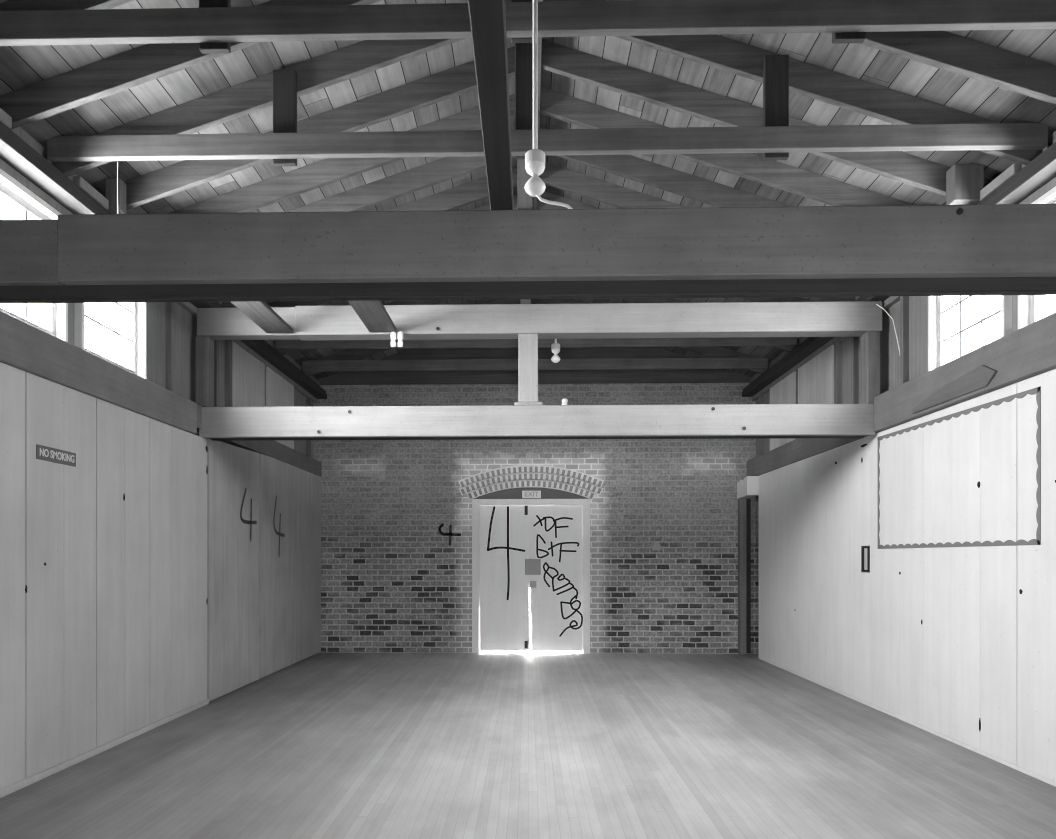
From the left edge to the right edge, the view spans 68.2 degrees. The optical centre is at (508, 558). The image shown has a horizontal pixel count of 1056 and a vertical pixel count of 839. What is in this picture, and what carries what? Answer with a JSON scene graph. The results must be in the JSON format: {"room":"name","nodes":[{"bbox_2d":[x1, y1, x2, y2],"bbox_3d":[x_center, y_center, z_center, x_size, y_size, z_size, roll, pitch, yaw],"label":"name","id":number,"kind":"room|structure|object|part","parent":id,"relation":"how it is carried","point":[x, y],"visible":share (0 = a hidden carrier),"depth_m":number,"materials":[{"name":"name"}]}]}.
{"room":"empty community hall","nodes":[
{"label":"empty community hall","id":0,"kind":"room"},
{"bbox_2d":[0,127,320,788],"bbox_3d":[-3.275,-0.684,5.091,0.203,4.349,15.220,0,0,1],"label":"wall","id":1,"kind":"structure","parent":0,"point":[167,571],"depth_m":6.61,"materials":[{"name":"white paint"}]},
{"bbox_2d":[0,169,67,341],"bbox_3d":[-3.319,-2.015,5.193,0.190,0.950,1.020,0,0,1],"label":"window","id":2,"kind":"structure","parent":1,"relation":"in","point":[56,314],"depth_m":5.40,"materials":[{"name":"white paint"}]},
{"bbox_2d":[36,444,75,466],"bbox_3d":[-3.162,-0.721,5.458,0.010,0.098,0.450,0,0,1],"label":"no smoking sign","id":3,"kind":"object","parent":1,"relation":"attached to","point":[45,453],"visible":1,"depth_m":5.43,"materials":[{"name":"grey plastic"}]},
{"bbox_2d":[0,311,196,433],"bbox_3d":[-3.278,-1.386,2.691,0.155,0.308,10.020,0,0,1],"label":"wall beam","id":4,"kind":"structure","parent":1,"relation":"attached to","point":[25,347],"depth_m":5.77,"materials":[{"name":"grey wood"}]},
{"bbox_2d":[0,699,208,797],"bbox_3d":[-3.139,1.465,6.254,0.018,0.050,3.550,0,0,1],"label":"baseboard","id":5,"kind":"structure","parent":1,"relation":"attached to","point":[32,779],"depth_m":5.87,"materials":[{"name":"white paint"}]},
{"bbox_2d":[74,302,146,378],"bbox_3d":[-3.290,-2.015,6.382,0.190,0.950,1.000,0,0,1],"label":"window","id":6,"kind":"structure","parent":1,"relation":"in","point":[137,311],"depth_m":6.79,"materials":[{"name":"white paint"}]},
{"bbox_3d":[-3.283,-2.010,6.382,0.035,0.860,0.920,0,0,1],"label":"sash","id":7,"kind":"part","parent":6,"relation":"part of","materials":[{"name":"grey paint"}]},
{"bbox_2d":[0,121,326,398],"bbox_3d":[-3.207,-2.612,5.060,0.260,0.125,14.760,0,0,1],"label":"roof beam","id":8,"kind":"structure","parent":1,"relation":"attached to","point":[14,151],"depth_m":5.47,"materials":[{"name":"grey wood"}]},
{"bbox_2d":[0,108,11,128],"bbox_3d":[-3.128,-2.713,4.618,0.060,0.074,0.480,0,0,1],"label":"block","id":9,"kind":"object","parent":8,"relation":"on","point":[5,118],"visible":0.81,"depth_m":4.80,"materials":[{"name":"grey wood"}]},
{"bbox_2d":[73,176,108,208],"bbox_3d":[-3.099,-2.713,5.787,0.060,0.074,0.380,0,0,1],"label":"block","id":10,"kind":"object","parent":8,"relation":"on","point":[78,180],"visible":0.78,"depth_m":5.74,"materials":[{"name":"grey wood"}]},
{"bbox_2d":[106,178,125,213],"bbox_3d":[-3.046,-2.805,6.046,0.115,0.250,0.100,0,0,1],"label":"block","id":11,"kind":"object","parent":8,"relation":"on","point":[115,207],"visible":0.82,"depth_m":6.00,"materials":[{"name":"grey wood"}]},
{"bbox_2d":[0,0,380,129],"bbox_3d":[-1.572,-3.346,4.882,3.498,1.352,0.055,0,0,1],"label":"rafter","id":12,"kind":"object","parent":8,"relation":"on","point":[137,66],"visible":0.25,"depth_m":4.88,"materials":[{"name":"grey wood"}]},
{"bbox_2d":[98,46,514,209],"bbox_3d":[-1.542,-3.346,6.102,3.498,1.352,0.055,0,0,1],"label":"rafter","id":13,"kind":"object","parent":8,"relation":"on","point":[461,79],"visible":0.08,"depth_m":6.07,"materials":[{"name":"grey wood"}]},
{"bbox_2d":[222,194,532,307],"bbox_3d":[-1.483,-3.346,8.541,3.498,1.352,0.055,0,0,1],"label":"rafter","id":14,"kind":"object","parent":8,"relation":"on","point":[485,207],"visible":0.18,"depth_m":8.48,"materials":[{"name":"grey wood"}]},
{"bbox_2d":[287,156,514,211],"bbox_3d":[-1.513,-3.346,7.322,3.498,1.352,0.055,0,0,1],"label":"rafter","id":15,"kind":"object","parent":8,"relation":"on","point":[438,171],"visible":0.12,"depth_m":7.29,"materials":[{"name":"grey wood"}]},
{"bbox_2d":[232,341,264,406],"bbox_3d":[-3.200,-2.045,9.451,0.120,1.010,1.080,0,0,1],"label":"wall panel","id":16,"kind":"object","parent":1,"relation":"in","point":[248,373],"depth_m":9.34,"materials":[{"name":"grey wood"}]},
{"bbox_2d":[197,405,321,476],"bbox_3d":[-3.110,-1.425,10.069,0.130,0.230,4.740,0,0,1],"label":"trim","id":17,"kind":"structure","parent":1,"relation":"attached to","point":[271,448],"depth_m":10.29,"materials":[{"name":"grey wood"}]},
{"bbox_2d":[265,367,293,448],"bbox_3d":[-3.170,-2.045,10.671,0.120,1.010,1.140,0,0,1],"label":"wall panel","id":18,"kind":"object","parent":1,"relation":"in","point":[279,392],"depth_m":10.54,"materials":[{"name":"grey wood"}]},
{"bbox_2d":[196,301,881,440],"bbox_3d":[0.264,-1.889,7.935,6.860,1.318,0.322,0,0,1],"label":"frame","id":19,"kind":"object","parent":1,"relation":"attached to","point":[528,418],"visible":0.98,"depth_m":7.80,"materials":[{"name":"grey wood"}]},
{"bbox_3d":[-3.104,-1.897,7.963,0.125,0.713,0.170,0,0,1],"label":"post","id":20,"kind":"part","parent":19,"relation":"part of","materials":[{"name":"grey wood"}]},
{"bbox_2d":[348,300,396,332],"bbox_3d":[-1.276,-2.523,7.176,0.273,0.507,1.286,0,0,1],"label":"plank","id":21,"kind":"object","parent":19,"relation":"on","point":[372,313],"visible":0.29,"depth_m":7.30,"materials":[{"name":"grey wood"}]},
{"bbox_2d":[398,332,402,346],"bbox_3d":[-1.085,-2.192,7.794,0.056,0.150,0.055,0,0,1],"label":"tube","id":22,"kind":"object","parent":19,"relation":"attached to","point":[400,334],"visible":1,"depth_m":7.77,"materials":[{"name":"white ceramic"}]},
{"bbox_2d":[391,332,395,346],"bbox_3d":[-1.155,-2.192,7.795,0.056,0.150,0.055,0,0,1],"label":"tube","id":23,"kind":"object","parent":22,"relation":"attached to","point":[393,334],"visible":1,"depth_m":7.77,"materials":[{"name":"white ceramic"}]},
{"bbox_3d":[0.194,-1.912,7.893,0.198,0.684,0.190,0,0,1],"label":"king post","id":24,"kind":"part","parent":19,"relation":"part of","materials":[{"name":"grey wood"}]},
{"bbox_2d":[562,398,567,404],"bbox_3d":[0.563,-1.579,7.889,0.060,0.085,0.060,0,0,1],"label":"spool","id":25,"kind":"object","parent":19,"relation":"on","point":[564,401],"visible":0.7,"depth_m":7.87,"materials":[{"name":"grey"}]},
{"bbox_3d":[3.612,-1.895,7.799,0.120,0.718,0.170,0,0,1],"label":"post","id":26,"kind":"part","parent":19,"relation":"part of","materials":[{"name":"grey wood"}]},
{"bbox_2d":[0,651,1055,838],"bbox_3d":[0.622,1.550,4.996,8.200,0.120,15.220,0,0,1],"label":"floor","id":27,"kind":"structure","parent":0,"point":[483,744],"depth_m":5.68,"materials":[{"name":"grey wood"}]},
{"bbox_2d":[0,0,1055,379],"bbox_3d":[0.202,-3.382,5.002,8.160,1.396,15.410,0,0,1],"label":"ceiling","id":28,"kind":"structure","parent":0,"point":[20,66],"depth_m":5.85,"materials":[{"name":"grey wood"}]},
{"bbox_2d":[0,0,1055,53],"bbox_3d":[0.182,-3.346,4.177,7.040,1.352,0.160,0,0,1],"label":"roof truss","id":29,"kind":"object","parent":28,"relation":"attached to","point":[215,24],"visible":0.87,"depth_m":4.12,"materials":[{"name":"grey wood"}]},
{"bbox_3d":[-1.592,-3.075,4.223,0.160,0.655,0.043,0,0,1],"label":"hanger post","id":30,"kind":"part","parent":29,"relation":"part of","materials":[{"name":"grey wood"}]},
{"bbox_3d":[0.075,-3.354,4.182,0.125,1.152,0.043,0,0,1],"label":"king post","id":31,"kind":"part","parent":29,"relation":"part of","materials":[{"name":"grey wood"}]},
{"bbox_3d":[1.804,-3.100,4.140,0.165,0.704,0.043,0,0,1],"label":"hanger post","id":32,"kind":"part","parent":29,"relation":"part of","materials":[{"name":"grey wood"}]},
{"bbox_2d":[301,299,769,376],"bbox_3d":[0.361,-3.346,11.495,7.040,1.352,0.160,0,0,1],"label":"roof truss","id":33,"kind":"object","parent":28,"relation":"attached to","point":[720,357],"visible":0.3,"depth_m":11.44,"materials":[{"name":"grey wood"}]},
{"bbox_2d":[274,298,797,354],"bbox_3d":[0.331,-3.346,10.275,7.040,1.352,0.160,0,0,1],"label":"roof truss","id":34,"kind":"object","parent":28,"relation":"attached to","point":[284,347],"visible":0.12,"depth_m":10.21,"materials":[{"name":"grey wood"}]},
{"bbox_2d":[386,162,687,210],"bbox_3d":[0.272,-3.346,7.836,7.040,1.352,0.160,0,0,1],"label":"roof truss","id":35,"kind":"object","parent":28,"relation":"attached to","point":[555,176],"visible":0.02,"depth_m":7.86,"materials":[{"name":"grey wood"}]},
{"bbox_2d":[268,297,812,306],"bbox_3d":[0.301,-3.346,9.055,7.040,1.352,0.160,0,0,1],"label":"roof truss","id":36,"kind":"object","parent":28,"relation":"attached to","point":[754,299],"visible":0.02,"depth_m":9.04,"materials":[{"name":"grey wood"}]},
{"bbox_3d":[0.194,-3.354,9.060,0.125,1.152,0.043,0,0,1],"label":"king post","id":37,"kind":"part","parent":36,"relation":"part of","materials":[{"name":"grey wood"}]},
{"bbox_2d":[551,339,559,362],"bbox_3d":[0.540,-2.524,9.020,0.110,0.508,0.110,0,0,1],"label":"pendant lamp","id":38,"kind":"object","parent":36,"relation":"hanging from","point":[555,347],"visible":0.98,"depth_m":8.98,"materials":[{"name":"white"}]},
{"bbox_2d":[551,348,559,353],"bbox_3d":[0.540,-2.405,9.020,0.104,0.074,0.104,0,0,1],"label":"socket","id":39,"kind":"object","parent":38,"relation":"attached to","point":[554,350],"depth_m":8.99,"materials":[{"name":"white ceramic"}]},
{"bbox_3d":[0.540,-2.322,9.020,0.110,0.104,0.110,0,0,1],"label":"bulb","id":40,"kind":"part","parent":38,"relation":"part of","materials":[{"name":"white glass"}]},
{"bbox_2d":[170,87,913,212],"bbox_3d":[0.242,-3.346,6.616,7.040,1.352,0.160,0,0,1],"label":"roof truss","id":41,"kind":"object","parent":28,"relation":"attached to","point":[560,106],"visible":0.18,"depth_m":6.63,"materials":[{"name":"grey wood"}]},
{"bbox_2d":[231,301,292,332],"bbox_3d":[-2.318,-2.523,7.202,0.273,0.507,1.286,0,0,1],"label":"plank","id":42,"kind":"object","parent":41,"relation":"hanging from","point":[260,313],"visible":0.29,"depth_m":7.30,"materials":[{"name":"grey wood"}]},
{"bbox_3d":[0.134,-3.354,6.621,0.125,1.152,0.043,0,0,1],"label":"king post","id":43,"kind":"part","parent":41,"relation":"part of","materials":[{"name":"grey wood"}]},
{"bbox_2d":[47,0,1047,176],"bbox_3d":[0.212,-3.346,5.396,7.040,1.352,0.160,0,0,1],"label":"roof truss","id":44,"kind":"object","parent":28,"relation":"attached to","point":[920,124],"visible":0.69,"depth_m":5.37,"materials":[{"name":"grey wood"}]},
{"bbox_2d":[117,165,117,201],"bbox_3d":[-2.738,-2.594,5.460,0.005,0.368,0.006,0,0,1],"label":"hanging wire","id":45,"kind":"object","parent":44,"relation":"hanging from","point":[117,165],"visible":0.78,"depth_m":5.46,"materials":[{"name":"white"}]},
{"bbox_3d":[-1.562,-3.075,5.442,0.160,0.655,0.043,0,0,1],"label":"hanger post","id":46,"kind":"part","parent":44,"relation":"part of","materials":[{"name":"grey wood"}]},
{"bbox_3d":[0.104,-3.354,5.402,0.125,1.152,0.043,0,0,1],"label":"king post","id":47,"kind":"part","parent":44,"relation":"part of","materials":[{"name":"grey wood"}]},
{"bbox_3d":[1.834,-3.100,5.359,0.165,0.704,0.043,0,0,1],"label":"hanger post","id":48,"kind":"part","parent":44,"relation":"part of","materials":[{"name":"grey wood"}]},
{"bbox_2d":[314,347,758,653],"bbox_3d":[0.855,-1.230,12.488,8.300,5.640,0.309,0,0,1],"label":"wall","id":49,"kind":"structure","parent":0,"point":[396,515],"depth_m":12.38,"materials":[{"name":"brick"}]},
{"bbox_2d":[472,487,589,652],"bbox_3d":[0.348,0.175,12.419,1.868,2.629,0.152,0,0,1],"label":"door","id":50,"kind":"structure","parent":49,"relation":"in","point":[542,545],"depth_m":12.37,"materials":[{"name":"white paint"}]},
{"bbox_3d":[0.349,-1.046,12.430,1.864,0.186,0.050,0,0,1],"label":"arch panel","id":51,"kind":"part","parent":50,"relation":"part of","materials":[{"name":"grey"}]},
{"bbox_2d":[522,491,540,497],"bbox_3d":[0.358,-1.026,12.390,0.300,0.118,0.027,0,0,1],"label":"exit sign","id":52,"kind":"object","parent":50,"relation":"attached to","point":[525,494],"visible":1,"depth_m":12.38,"materials":[{"name":"white plastic"}]},
{"bbox_3d":[0.378,0.127,12.366,0.248,0.247,0.008,0,0,1],"label":"lock plate","id":53,"kind":"part","parent":50,"relation":"part of","materials":[{"name":"grey metal"}]},
{"bbox_3d":[0.382,0.403,12.372,0.100,0.105,0.004,0,0,1],"label":"keyhole plate","id":54,"kind":"part","parent":50,"relation":"part of","materials":[{"name":"grey metal"}]},
{"bbox_2d":[750,131,1055,781],"bbox_3d":[3.679,-0.684,4.922,0.204,4.349,15.220,0,0,1],"label":"wall","id":55,"kind":"structure","parent":0,"point":[958,643],"depth_m":6.79,"materials":[{"name":"white paint"}]},
{"bbox_2d":[0,204,1055,302],"bbox_3d":[0.157,-1.383,3.569,6.660,0.295,0.347,0,0,1],"label":"timber beam","id":56,"kind":"structure","parent":55,"relation":"attached to","point":[991,249],"depth_m":3.42,"materials":[{"name":"grey wood"}]},
{"bbox_2d":[468,0,513,209],"bbox_3d":[-0.060,-1.576,2.282,0.100,0.088,2.920,0,0,1],"label":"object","id":57,"kind":"structure","parent":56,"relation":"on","point":[487,17],"depth_m":2.57,"materials":[{"name":"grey wood"}]},
{"bbox_2d":[737,476,758,654],"bbox_3d":[3.674,0.122,11.986,0.190,2.735,0.565,0,0,1],"label":"door","id":58,"kind":"structure","parent":55,"relation":"in","point":[748,488],"depth_m":12.15,"materials":[{"name":"white paint"}]},
{"bbox_2d":[770,372,797,450],"bbox_3d":[3.857,-2.045,10.879,0.120,1.010,1.040,0,0,1],"label":"wall panel","id":59,"kind":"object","parent":55,"relation":"in","point":[785,391],"depth_m":10.74,"materials":[{"name":"grey wood"}]},
{"bbox_2d":[747,432,877,475],"bbox_3d":[3.755,-1.396,9.971,0.140,0.288,4.600,0,0,1],"label":"trim","id":60,"kind":"structure","parent":55,"relation":"attached to","point":[799,449],"depth_m":10.19,"materials":[{"name":"grey wood"}]},
{"bbox_2d":[798,345,834,403],"bbox_3d":[3.826,-2.045,9.634,0.120,1.010,1.150,0,0,1],"label":"wall panel","id":61,"kind":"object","parent":55,"relation":"in","point":[816,377],"depth_m":9.48,"materials":[{"name":"grey wood"}]},
{"bbox_2d":[861,546,869,572],"bbox_3d":[3.650,0.002,7.993,0.012,0.273,0.190,0,0,1],"label":"switch box","id":62,"kind":"object","parent":55,"relation":"attached to","point":[865,550],"visible":1,"depth_m":7.97,"materials":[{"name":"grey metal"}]},
{"bbox_2d":[864,548,867,569],"bbox_3d":[3.649,0.000,7.973,0.010,0.220,0.060,0,0,1],"label":"switch plate","id":63,"kind":"object","parent":62,"relation":"attached to","point":[865,549],"depth_m":7.96,"materials":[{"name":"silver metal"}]},
{"bbox_2d":[876,304,899,353],"bbox_3d":[3.681,-2.181,7.540,0.031,0.644,0.284,0,0,-26],"label":"wire","id":64,"kind":"object","parent":55,"relation":"attached to","point":[876,304],"visible":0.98,"depth_m":7.49,"materials":[{"name":"white"}]},
{"bbox_2d":[742,142,1055,396],"bbox_3d":[3.611,-2.612,4.893,0.260,0.125,14.760,0,0,1],"label":"trim","id":65,"kind":"structure","parent":55,"relation":"attached to","point":[1041,170],"depth_m":5.57,"materials":[{"name":"grey wood"}]},
{"bbox_2d":[539,127,791,206],"bbox_3d":[2.028,-3.346,7.235,3.498,1.352,0.055,0,0,1],"label":"rafter","id":66,"kind":"object","parent":65,"relation":"on","point":[630,167],"visible":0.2,"depth_m":7.22,"materials":[{"name":"grey wood"}]},
{"bbox_2d":[537,191,855,301],"bbox_3d":[2.058,-3.346,8.455,3.498,1.352,0.055,0,0,1],"label":"rafter","id":67,"kind":"object","parent":65,"relation":"on","point":[574,204],"visible":0.14,"depth_m":8.46,"materials":[{"name":"grey wood"}]},
{"bbox_2d":[541,39,992,195],"bbox_3d":[1.999,-3.346,6.016,3.498,1.352,0.055,0,0,1],"label":"rafter","id":68,"kind":"object","parent":65,"relation":"on","point":[686,99],"visible":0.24,"depth_m":6.00,"materials":[{"name":"grey wood"}]},
{"bbox_2d":[827,31,1055,104],"bbox_3d":[1.969,-3.346,4.796,3.498,1.352,0.055,0,0,1],"label":"rafter","id":69,"kind":"object","parent":65,"relation":"on","point":[944,50],"visible":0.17,"depth_m":4.75,"materials":[{"name":"grey wood"}]},
{"bbox_2d":[946,164,983,204],"bbox_3d":[3.435,-2.815,5.878,0.220,0.270,0.120,0,0,1],"label":"block","id":70,"kind":"object","parent":65,"relation":"on","point":[964,182],"visible":0.82,"depth_m":5.82,"materials":[{"name":"grey wood"}]},
{"bbox_2d":[979,163,1021,200],"bbox_3d":[3.538,-2.713,5.625,0.060,0.074,0.420,0,0,1],"label":"block","id":71,"kind":"object","parent":65,"relation":"on","point":[1013,169],"visible":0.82,"depth_m":5.57,"materials":[{"name":"grey wood"}]},
{"bbox_2d":[759,657,1055,786],"bbox_3d":[3.651,1.475,8.038,0.014,0.030,7.250,0,0,1],"label":"baseboard","id":72,"kind":"structure","parent":55,"relation":"attached to","point":[1044,779],"depth_m":6.60,"materials":[{"name":"white paint"}]},
{"bbox_2d":[912,365,996,413],"bbox_3d":[3.544,-1.362,6.256,0.020,0.168,1.218,0,0,1],"label":"brace offcut","id":73,"kind":"object","parent":55,"relation":"attached to","point":[980,377],"visible":1,"depth_m":6.08,"materials":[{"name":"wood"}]},
{"bbox_2d":[878,386,1040,548],"bbox_3d":[3.617,-0.650,6.489,0.004,1.110,2.450,0,0,1],"label":"scalloped border","id":74,"kind":"object","parent":55,"relation":"attached to","point":[1037,541],"visible":1,"depth_m":5.82,"materials":[{"name":"grey paper"}]},
{"bbox_2d":[874,312,1055,431],"bbox_3d":[3.554,-1.423,2.594,0.180,0.343,10.160,0,0,1],"label":"wall beam","id":75,"kind":"structure","parent":55,"relation":"attached to","point":[1029,351],"depth_m":5.82,"materials":[{"name":"grey wood"}]},
{"bbox_2d":[928,295,1011,371],"bbox_3d":[3.760,-2.015,6.320,0.190,0.950,1.100,0,0,1],"label":"window","id":76,"kind":"structure","parent":55,"relation":"in","point":[937,305],"depth_m":6.78,"materials":[{"name":"white paint"}]},
{"bbox_2d":[1018,186,1055,328],"bbox_3d":[3.729,-2.015,5.050,0.190,0.950,1.120,0,0,1],"label":"window","id":77,"kind":"structure","parent":55,"relation":"in","point":[1029,306],"depth_m":5.56,"materials":[{"name":"white paint"}]},
{"bbox_3d":[3.722,-2.010,5.051,0.035,0.860,1.040,0,0,1],"label":"sash","id":78,"kind":"part","parent":77,"relation":"part of","materials":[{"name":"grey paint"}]},
{"bbox_3d":[0.119,-1.280,0.757,7.400,5.540,0.120,0,0,1],"label":"wall","id":79,"kind":"structure","parent":0,"visible":0},
{"bbox_2d":[532,0,542,303],"bbox_3d":[0.242,-3.910,6.636,0.040,0.220,11.640,0,0,1],"label":"board","id":80,"kind":"object","parent":79,"relation":"attached to","point":[535,199],"visible":0.11,"depth_m":6.22,"materials":[{"name":"grey wood"}]},
{"bbox_2d":[524,0,572,208],"bbox_3d":[0.203,-2.822,3.966,0.251,2.116,0.110,0,0,1],"label":"pendant lamp","id":81,"kind":"object","parent":80,"relation":"hanging from","point":[535,186],"visible":0.98,"depth_m":3.96,"materials":[{"name":"white"}]},
{"bbox_2d":[525,161,544,175],"bbox_3d":[0.133,-1.985,3.968,0.104,0.074,0.104,0,0,1],"label":"socket","id":82,"kind":"object","parent":81,"relation":"attached to","point":[533,168],"depth_m":3.94,"materials":[{"name":"white ceramic"}]},
{"bbox_3d":[0.133,-1.902,3.968,0.110,0.104,0.110,0,0,1],"label":"bulb","id":83,"kind":"part","parent":81,"relation":"part of","materials":[{"name":"white glass"}]},
{"bbox_3d":[0.133,-2.978,3.968,0.026,1.805,0.027,0,0,1],"label":"conduit rod","id":84,"kind":"part","parent":81,"relation":"part of","materials":[{"name":"white metal"}]},
{"bbox_3d":[0.233,-1.812,3.966,0.192,0.095,0.017,0,0,1],"label":"pull cord","id":85,"kind":"part","parent":81,"relation":"part of","materials":[{"name":"white fabric"}]},
{"label":"outside","id":86,"kind":"structure","parent":0,"visible":0},
{"bbox_2d":[120,355,530,636],"bbox_3d":[0.419,-1.360,17.145,18.000,6.300,0.300,0,0,1],"label":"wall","id":87,"kind":"structure","parent":86,"point":[123,358],"depth_m":17.00,"materials":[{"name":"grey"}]}
]}

